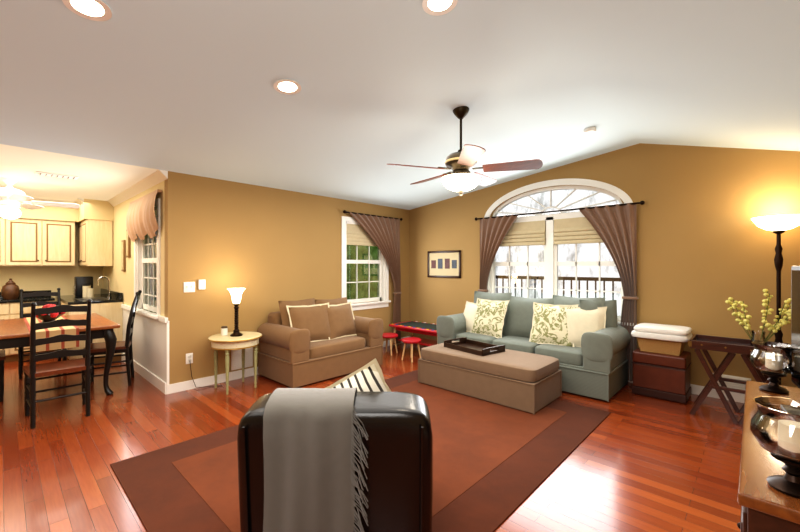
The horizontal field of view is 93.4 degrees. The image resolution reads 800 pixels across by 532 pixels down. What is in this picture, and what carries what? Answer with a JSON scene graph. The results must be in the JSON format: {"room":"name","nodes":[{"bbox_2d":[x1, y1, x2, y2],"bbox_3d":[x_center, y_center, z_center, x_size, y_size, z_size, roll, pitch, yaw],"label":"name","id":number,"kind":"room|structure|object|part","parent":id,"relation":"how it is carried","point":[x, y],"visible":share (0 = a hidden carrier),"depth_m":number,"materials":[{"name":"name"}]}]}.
{"room":"living room","nodes":[
{"label":"living room","id":0,"kind":"room"},
{"bbox_2d":[0,223,99,349],"bbox_3d":[-6.596,0.170,5.453,0.120,2.460,3.570,0,0,43],"label":"wall","id":1,"kind":"structure","parent":0,"point":[28,278],"depth_m":6.24,"materials":[{"name":"beige paint"}]},
{"bbox_2d":[0,290,50,297],"bbox_3d":[-6.760,0.448,5.168,0.020,0.095,2.910,0,0,43],"label":"backsplash","id":2,"kind":"structure","parent":1,"relation":"attached to","point":[42,290],"depth_m":6.02,"materials":[{"name":"black stone"}]},
{"bbox_2d":[0,217,74,265],"bbox_3d":[-6.546,-0.365,5.152,0.353,0.730,3.180,0,0,43],"label":"kitchen cabinet","id":3,"kind":"object","parent":1,"relation":"attached to","point":[31,242],"visible":1,"depth_m":5.87,"materials":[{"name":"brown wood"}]},
{"bbox_2d":[0,198,80,223],"bbox_3d":[-6.381,-0.884,5.272,0.439,0.309,3.598,0,0,43],"label":"trim","id":4,"kind":"structure","parent":1,"relation":"attached to","point":[49,212],"depth_m":5.94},
{"bbox_2d":[100,183,159,305],"bbox_3d":[-3.978,0.170,5.562,3.780,2.460,0.120,0,0,43],"label":"wall","id":5,"kind":"structure","parent":0,"point":[120,281],"depth_m":5.70,"materials":[{"name":"beige paint"}]},
{"bbox_2d":[73,198,113,221],"bbox_3d":[-4.952,-0.884,6.096,0.489,0.309,0.439,0,0,43],"label":"trim","id":6,"kind":"structure","parent":5,"relation":"attached to","point":[95,209],"depth_m":5.97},
{"bbox_2d":[78,219,112,265],"bbox_3d":[-5.100,-0.365,6.278,0.914,0.730,0.353,0,0,43],"label":"kitchen uppers side mounted","id":7,"kind":"object","parent":5,"relation":"attached to","point":[95,242],"visible":1,"depth_m":5.99,"materials":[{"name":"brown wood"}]},
{"bbox_2d":[121,240,125,270],"bbox_3d":[-4.067,-0.150,5.541,0.160,0.460,0.028,0,0,43],"label":"framed picture","id":8,"kind":"object","parent":5,"relation":"attached to","point":[123,260],"depth_m":5.50,"materials":[{"name":"brown"}]},
{"bbox_2d":[125,230,130,257],"bbox_3d":[-3.848,-0.320,5.336,0.160,0.400,0.028,0,0,43],"label":"framed picture","id":9,"kind":"object","parent":5,"relation":"attached to","point":[125,248],"depth_m":5.30,"materials":[{"name":"brown wood"}]},
{"bbox_2d":[108,170,167,206],"bbox_3d":[-3.954,-0.998,5.399,3.800,0.085,0.085,0,0,43],"label":"crown molding","id":10,"kind":"structure","parent":5,"relation":"attached to","point":[153,179],"depth_m":4.75,"materials":[{"name":"white wood"}]},
{"bbox_2d":[122,353,163,392],"bbox_3d":[-3.944,1.340,5.423,3.780,0.120,0.015,0,0,43],"label":"baseboard","id":11,"kind":"structure","parent":5,"relation":"attached to","point":[152,379],"depth_m":4.57,"materials":[{"name":"white wood"}]},
{"bbox_2d":[126,189,161,241],"bbox_3d":[-3.206,-0.590,4.661,1.320,0.540,0.122,0,0,43],"label":"valance","id":12,"kind":"object","parent":5,"relation":"attached to","point":[141,222],"visible":1,"depth_m":4.54,"materials":[{"name":"beige fabric"}]},
{"bbox_2d":[130,198,159,319],"bbox_3d":[-3.145,-0.085,4.726,1.200,1.380,0.175,0,0,43],"label":"window","id":13,"kind":"structure","parent":5,"relation":"in","point":[147,266],"depth_m":4.88,"materials":[{"name":"white wood"}]},
{"bbox_2d":[121,304,168,393],"bbox_3d":[-3.926,0.983,5.419,3.812,0.835,0.042,0,0,43],"label":"wainscoting","id":14,"kind":"structure","parent":5,"relation":"attached to","point":[150,343],"depth_m":4.53,"materials":[{"name":"white wood"}]},
{"bbox_2d":[160,171,407,383],"bbox_3d":[-1.228,0.170,5.609,0.120,2.460,3.960,0,0,43],"label":"wall","id":15,"kind":"structure","parent":0,"point":[274,244],"depth_m":4.71,"materials":[{"name":"brown paint"}]},
{"bbox_2d":[184,282,194,292],"bbox_3d":[-2.386,0.240,4.276,0.021,0.118,0.118,0,0,43],"label":"light switch","id":16,"kind":"object","parent":15,"relation":"attached to","point":[189,286],"depth_m":4.28,"materials":[{"name":"white plastic"}]},
{"bbox_2d":[186,353,192,363],"bbox_3d":[-2.390,1.050,4.279,0.013,0.118,0.074,0,0,43],"label":"outlet","id":17,"kind":"object","parent":15,"relation":"attached to","point":[189,357],"depth_m":4.28,"materials":[{"name":"white plastic"}]},
{"bbox_2d":[198,280,204,289],"bbox_3d":[-2.296,0.215,4.370,0.024,0.115,0.075,0,0,43],"label":"light switch","id":18,"kind":"object","parent":15,"relation":"attached to","point":[201,283],"depth_m":4.36,"materials":[{"name":"white plastic"}]},
{"bbox_2d":[190,363,222,387],"bbox_3d":[-2.225,1.233,4.332,0.146,0.327,0.310,0,0,43],"label":"lamp cord","id":19,"kind":"object","parent":15,"relation":"attached to","point":[193,380],"visible":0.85,"depth_m":4.28,"materials":[{"name":"brown plastic"}]},
{"bbox_2d":[231,347,252,369],"bbox_3d":[-1.972,1.155,4.717,0.020,0.250,0.270,0,0,43],"label":"air vent","id":20,"kind":"object","parent":15,"relation":"in","point":[236,359],"depth_m":4.69,"materials":[{"name":"white"}]},
{"bbox_2d":[164,336,408,393],"bbox_3d":[-1.198,1.340,5.542,0.015,0.120,3.955,0,0,43],"label":"baseboard","id":21,"kind":"structure","parent":15,"relation":"attached to","point":[201,382],"depth_m":4.41,"materials":[{"name":"white wood"}]},
{"bbox_2d":[341,216,390,310],"bbox_3d":[-0.582,-0.033,6.243,0.170,1.485,1.070,0,0,43],"label":"window","id":22,"kind":"structure","parent":15,"relation":"in","point":[364,272],"depth_m":6.23,"materials":[{"name":"white wood"}]},
{"bbox_2d":[343,210,402,344],"bbox_3d":[-0.429,0.255,6.286,0.112,2.230,1.330,0,0,43],"label":"curtain","id":23,"kind":"object","parent":15,"relation":"attached to","point":[383,232],"visible":0.98,"depth_m":6.54,"materials":[{"name":"brown fabric"}]},
{"bbox_2d":[0,343,743,531],"bbox_3d":[-1.920,1.450,3.788,9.210,0.100,7.800,0,0,43],"label":"floor","id":24,"kind":"structure","parent":0,"point":[632,462],"depth_m":2.80,"materials":[{"name":"brown wood"}]},
{"bbox_2d":[0,350,5,401],"bbox_3d":[-4.433,0.853,3.870,0.470,1.096,0.528,0,0,43],"label":"dining chair","id":25,"kind":"object","parent":24,"relation":"on","point":[2,356],"visible":1,"depth_m":3.89,"materials":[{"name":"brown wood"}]},
{"bbox_2d":[0,298,54,361],"bbox_3d":[-5.883,0.968,5.674,0.604,0.865,0.970,0,0,43],"label":"base cabinet","id":26,"kind":"object","parent":24,"relation":"on","point":[9,308],"depth_m":5.51,"materials":[{"name":"brown wood"}]},
{"bbox_2d":[0,296,51,301],"bbox_3d":[-6.545,0.514,4.965,0.612,0.039,2.910,0,0,43],"label":"countertop","id":27,"kind":"structure","parent":26,"relation":"on","point":[1,299],"depth_m":5.62,"materials":[{"name":"black stone"}]},
{"bbox_2d":[1,278,19,298],"bbox_3d":[-5.834,0.339,5.649,0.200,0.310,0.200,0,0,43],"label":"canister","id":28,"kind":"object","parent":27,"relation":"on","point":[10,289],"visible":0.98,"depth_m":5.60,"materials":[{"name":"brown ceramic"}]},
{"bbox_2d":[18,288,66,378],"bbox_3d":[-4.728,0.853,4.977,0.528,1.096,0.470,0,0,43],"label":"dining chair","id":29,"kind":"object","parent":24,"relation":"on","point":[21,352],"visible":0.5,"depth_m":5.01,"materials":[{"name":"brown wood"}]},
{"bbox_2d":[23,299,91,428],"bbox_3d":[-3.164,0.853,3.504,0.528,1.096,0.470,0,0,43],"label":"dining chair","id":30,"kind":"object","parent":24,"relation":"on","point":[33,370],"visible":1,"depth_m":3.41,"materials":[{"name":"brown wood"}]},
{"bbox_2d":[0,304,119,395],"bbox_3d":[-3.949,0.918,4.237,1.511,0.994,1.050,0,0,43],"label":"dining table","id":31,"kind":"object","parent":24,"relation":"on","point":[14,333],"visible":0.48,"depth_m":4.01,"materials":[{"name":"black paint"}]},
{"bbox_2d":[56,276,122,363],"bbox_3d":[-4.927,0.777,5.929,1.644,1.246,0.623,0,0,43],"label":"kitchen counter","id":32,"kind":"object","parent":24,"relation":"on","point":[105,303],"visible":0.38,"depth_m":5.56,"materials":[{"name":"brown wood"}]},
{"bbox_2d":[74,276,111,300],"bbox_3d":[-4.606,0.324,5.690,0.500,0.340,0.408,0,0,43],"label":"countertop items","id":33,"kind":"object","parent":32,"relation":"on","point":[108,297],"depth_m":5.71,"materials":[{"name":"silver metal"}]},
{"bbox_2d":[82,290,141,385],"bbox_3d":[-3.413,0.853,4.497,0.528,1.096,0.470,0,0,-31],"label":"dining chair","id":34,"kind":"object","parent":24,"relation":"on","point":[125,346],"visible":0.75,"depth_m":4.42,"materials":[{"name":"brown wood"}]},
{"bbox_2d":[208,288,261,394],"bbox_3d":[-1.890,0.830,4.337,0.578,1.140,0.578,0,0,43],"label":"side table","id":35,"kind":"object","parent":24,"relation":"on","point":[227,341],"visible":1,"depth_m":4.28,"materials":[{"name":"beige wood"}]},
{"bbox_2d":[220,325,227,335],"bbox_3d":[-2.032,0.747,4.361,0.072,0.104,0.070,0,0,43],"label":"candle jar","id":36,"kind":"object","parent":35,"relation":"on","point":[224,330],"depth_m":4.33,"materials":[{"name":"beige wax"}]},
{"bbox_2d":[227,288,245,336],"bbox_3d":[-1.876,0.529,4.323,0.196,0.539,0.196,0,0,43],"label":"table lamp","id":37,"kind":"object","parent":35,"relation":"on","point":[236,293],"depth_m":4.30,"materials":[{"name":"brown metal"}]},
{"bbox_2d":[257,297,382,387],"bbox_3d":[-1.032,0.910,5.040,0.865,0.943,1.467,0,0,43],"label":"loveseat","id":38,"kind":"object","parent":24,"relation":"on","point":[307,341],"visible":1,"depth_m":4.75,"materials":[{"name":"beige fabric"}]},
{"bbox_2d":[110,370,610,531],"bbox_3d":[-0.015,1.394,3.119,2.300,0.012,3.460,0,0,43],"label":"rug","id":39,"kind":"object","parent":24,"relation":"on","point":[495,465],"visible":0.58,"depth_m":2.62,"materials":[{"name":"brown carpet"}]},
{"bbox_2d":[237,358,432,531],"bbox_3d":[-0.271,0.919,1.930,0.820,0.936,0.906,0,0,0],"label":"leather chair","id":40,"kind":"object","parent":39,"relation":"on","point":[352,452],"visible":1,"depth_m":1.53,"materials":[{"name":"black leather"}]},
{"bbox_2d":[259,387,368,531],"bbox_3d":[-0.342,0.933,1.650,0.437,0.761,0.347,0,0,0],"label":"throw","id":41,"kind":"object","parent":40,"relation":"on","point":[314,442],"depth_m":1.50,"materials":[{"name":"grey fabric"}]},
{"bbox_2d":[418,337,561,414],"bbox_3d":[0.964,1.133,4.238,1.430,0.496,0.690,0,0,43],"label":"ottoman","id":42,"kind":"object","parent":39,"relation":"on","point":[520,380],"visible":1,"depth_m":3.92,"materials":[{"name":"brown fabric"}]},
{"bbox_2d":[443,337,505,357],"bbox_3d":[0.854,0.929,4.369,0.380,0.088,0.600,0,0,-37],"label":"tray","id":43,"kind":"object","parent":42,"relation":"on","point":[481,349],"depth_m":4.35,"materials":[{"name":"brown wood"}]},
{"bbox_2d":[382,333,397,355],"bbox_3d":[-0.179,1.246,6.022,0.300,0.312,0.300,0,0,43],"label":"stool","id":44,"kind":"object","parent":24,"relation":"on","point":[390,335],"visible":0.77,"depth_m":5.98,"materials":[{"name":"red wood"}]},
{"bbox_2d":[402,337,421,361],"bbox_3d":[0.173,1.246,5.622,0.300,0.312,0.300,0,0,43],"label":"stool","id":45,"kind":"object","parent":24,"relation":"on","point":[411,341],"visible":0.96,"depth_m":5.59,"materials":[{"name":"red wood"}]},
{"bbox_2d":[389,321,437,346],"bbox_3d":[0.391,1.091,6.131,1.060,0.624,0.580,0,0,43],"label":"table","id":46,"kind":"object","parent":24,"relation":"on","point":[423,328],"visible":0.69,"depth_m":6.07,"materials":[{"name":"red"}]},
{"bbox_2d":[436,291,630,401],"bbox_3d":[1.611,0.876,4.888,2.258,1.013,0.845,0,0,43],"label":"sofa","id":47,"kind":"object","parent":24,"relation":"on","point":[585,342],"visible":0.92,"depth_m":4.42,"materials":[{"name":"fabric"}]},
{"bbox_2d":[631,323,692,403],"bbox_3d":[2.849,1.024,4.110,0.520,0.751,0.430,0,0,43],"label":"trunk","id":48,"kind":"object","parent":24,"relation":"on","point":[661,359],"visible":1,"depth_m":3.96,"materials":[{"name":"wood"}]},
{"bbox_2d":[631,323,692,342],"bbox_3d":[2.846,0.718,4.106,0.520,0.138,0.420,0,0,43],"label":"blanket","id":49,"kind":"object","parent":48,"relation":"on","point":[649,332],"depth_m":3.98,"materials":[{"name":"white fabric"}]},
{"bbox_2d":[688,289,790,425],"bbox_3d":[3.152,0.806,3.433,0.796,1.202,0.438,0,0,43],"label":"tray table","id":50,"kind":"object","parent":24,"relation":"on","point":[731,347],"visible":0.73,"depth_m":3.43,"materials":[{"name":"brown wood"}]},
{"bbox_2d":[737,266,799,531],"bbox_3d":[1.539,0.700,1.326,0.519,1.401,1.360,0,0,43],"label":"console","id":51,"kind":"object","parent":24,"relation":"on","point":[768,495],"visible":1,"depth_m":1.07,"materials":[{"name":"brown wood"}]},
{"bbox_2d":[780,266,799,479],"bbox_3d":[1.573,0.299,1.348,0.220,0.600,0.950,0,0,34],"label":"tv","id":52,"kind":"object","parent":51,"relation":"on","point":[793,353],"depth_m":1.69,"materials":[{"name":"black"}]},
{"bbox_2d":[751,214,799,384],"bbox_3d":[3.556,0.470,3.540,0.384,1.860,0.384,0,0,43],"label":"floor lamp","id":53,"kind":"object","parent":24,"relation":"on","point":[778,225],"visible":0.65,"depth_m":3.52,"materials":[{"name":"white glass"}]},
{"bbox_2d":[0,0,799,209],"bbox_3d":[-1.920,-1.280,3.788,8.970,0.480,7.560,0,0,43],"label":"ceiling","id":54,"kind":"structure","parent":0,"point":[128,94],"depth_m":2.73,"materials":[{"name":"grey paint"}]},
{"bbox_2d":[0,177,79,218],"bbox_3d":[-4.611,-0.814,4.493,1.218,0.513,1.213,0,0,43],"label":"kitchen ceiling fan","id":55,"kind":"object","parent":54,"relation":"hanging from","point":[11,197],"visible":0.96,"depth_m":4.46,"materials":[{"name":"white"}]},
{"bbox_3d":[-4.646,-0.631,4.489,0.200,0.148,0.200,0,0,43],"label":"lamp shade","id":56,"kind":"part","parent":55,"relation":"part of","materials":[{"name":"white glass"}]},
{"bbox_2d":[35,171,78,179],"bbox_3d":[-3.920,-1.032,4.312,0.160,0.017,0.360,0,0,43],"label":"ceiling vent","id":57,"kind":"object","parent":54,"relation":"in","point":[55,175],"visible":1,"depth_m":4.28,"materials":[{"name":"grey"}]},
{"bbox_2d":[62,0,111,20],"bbox_3d":[-1.555,-1.294,1.878,0.194,0.010,0.194,-9,-6,43],"label":"recessed light","id":58,"kind":"object","parent":54,"relation":"in","point":[97,10],"visible":1,"depth_m":1.89,"materials":[{"name":"white"}]},
{"bbox_2d":[274,79,301,94],"bbox_3d":[-0.809,-1.290,2.714,0.194,0.010,0.194,-9,-6,43],"label":"recessed light","id":59,"kind":"object","parent":54,"relation":"in","point":[287,86],"visible":1,"depth_m":2.71,"materials":[{"name":"white"}]},
{"bbox_2d":[422,0,457,15],"bbox_3d":[0.216,-1.429,2.037,0.194,0.010,0.194,-9,-6,43],"label":"recessed light","id":60,"kind":"object","parent":54,"relation":"in","point":[436,7],"visible":1,"depth_m":2.07,"materials":[{"name":"white"}]},
{"bbox_2d":[386,106,542,195],"bbox_3d":[0.539,-1.001,3.329,1.277,0.780,1.265,0,0,43],"label":"room ceiling fan","id":61,"kind":"object","parent":54,"relation":"hanging from","point":[460,178],"visible":0.98,"depth_m":3.18,"materials":[{"name":"brown metal"}]},
{"bbox_3d":[0.532,-0.713,3.291,0.340,0.125,0.340,0,0,43],"label":"lamp shade","id":62,"kind":"part","parent":61,"relation":"part of","materials":[{"name":"white glass"}]},
{"bbox_2d":[583,127,596,134],"bbox_3d":[1.986,-1.410,3.941,0.124,0.036,0.124,-9,-6,43],"label":"smoke detector","id":63,"kind":"object","parent":54,"relation":"attached to","point":[589,130],"visible":1,"depth_m":3.91,"materials":[{"name":"white plastic"}]},
{"bbox_2d":[408,143,799,387],"bbox_3d":[2.042,-0.045,5.331,5.260,2.890,0.120,0,0,43],"label":"wall","id":64,"kind":"structure","parent":0,"point":[706,245],"depth_m":4.18,"materials":[{"name":"brown paint"}]},
{"bbox_2d":[427,250,460,277],"bbox_3d":[0.747,-0.030,6.450,0.700,0.460,0.024,0,0,43],"label":"picture frame","id":65,"kind":"object","parent":64,"relation":"attached to","point":[443,264],"visible":1,"depth_m":6.44,"materials":[{"name":"brown"}]},
{"bbox_2d":[484,178,633,325],"bbox_3d":[2.083,-0.198,5.244,2.100,1.975,0.170,0,0,43],"label":"window","id":66,"kind":"structure","parent":64,"relation":"in","point":[550,232],"depth_m":5.21,"materials":[{"name":"white wood"}]},
{"bbox_2d":[475,201,644,381],"bbox_3d":[2.027,0.302,5.184,2.290,2.135,0.112,0,0,43],"label":"curtains","id":67,"kind":"object","parent":64,"relation":"attached to","point":[615,226],"visible":0.73,"depth_m":4.59,"materials":[{"name":"brown fabric"}]},
{"bbox_2d":[409,336,744,402],"bbox_3d":[2.040,1.350,5.241,5.140,0.100,0.015,0,0,43],"label":"baseboard","id":68,"kind":"structure","parent":64,"relation":"attached to","point":[695,389],"depth_m":4.00,"materials":[{"name":"wood"}]},
{"bbox_2d":[713,373,750,389],"bbox_3d":[3.435,1.215,3.922,0.320,0.150,0.020,0,0,43],"label":"air vent","id":69,"kind":"object","parent":64,"relation":"in","point":[729,384],"depth_m":3.89,"materials":[{"name":"white"}]},
{"label":"outside","id":70,"kind":"structure","parent":0,"visible":0},
{"bbox_2d":[496,275,620,299],"bbox_3d":[2.443,0.780,5.626,4.000,1.240,0.040,0,0,43],"label":"deck railing","id":71,"kind":"object","parent":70,"point":[559,278],"depth_m":5.62,"materials":[{"name":"black"}]},
{"bbox_2d":[496,190,620,315],"bbox_3d":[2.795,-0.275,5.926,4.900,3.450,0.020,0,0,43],"label":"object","id":72,"kind":"structure","parent":70,"point":[541,251],"depth_m":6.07,"materials":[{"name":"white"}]}
]}

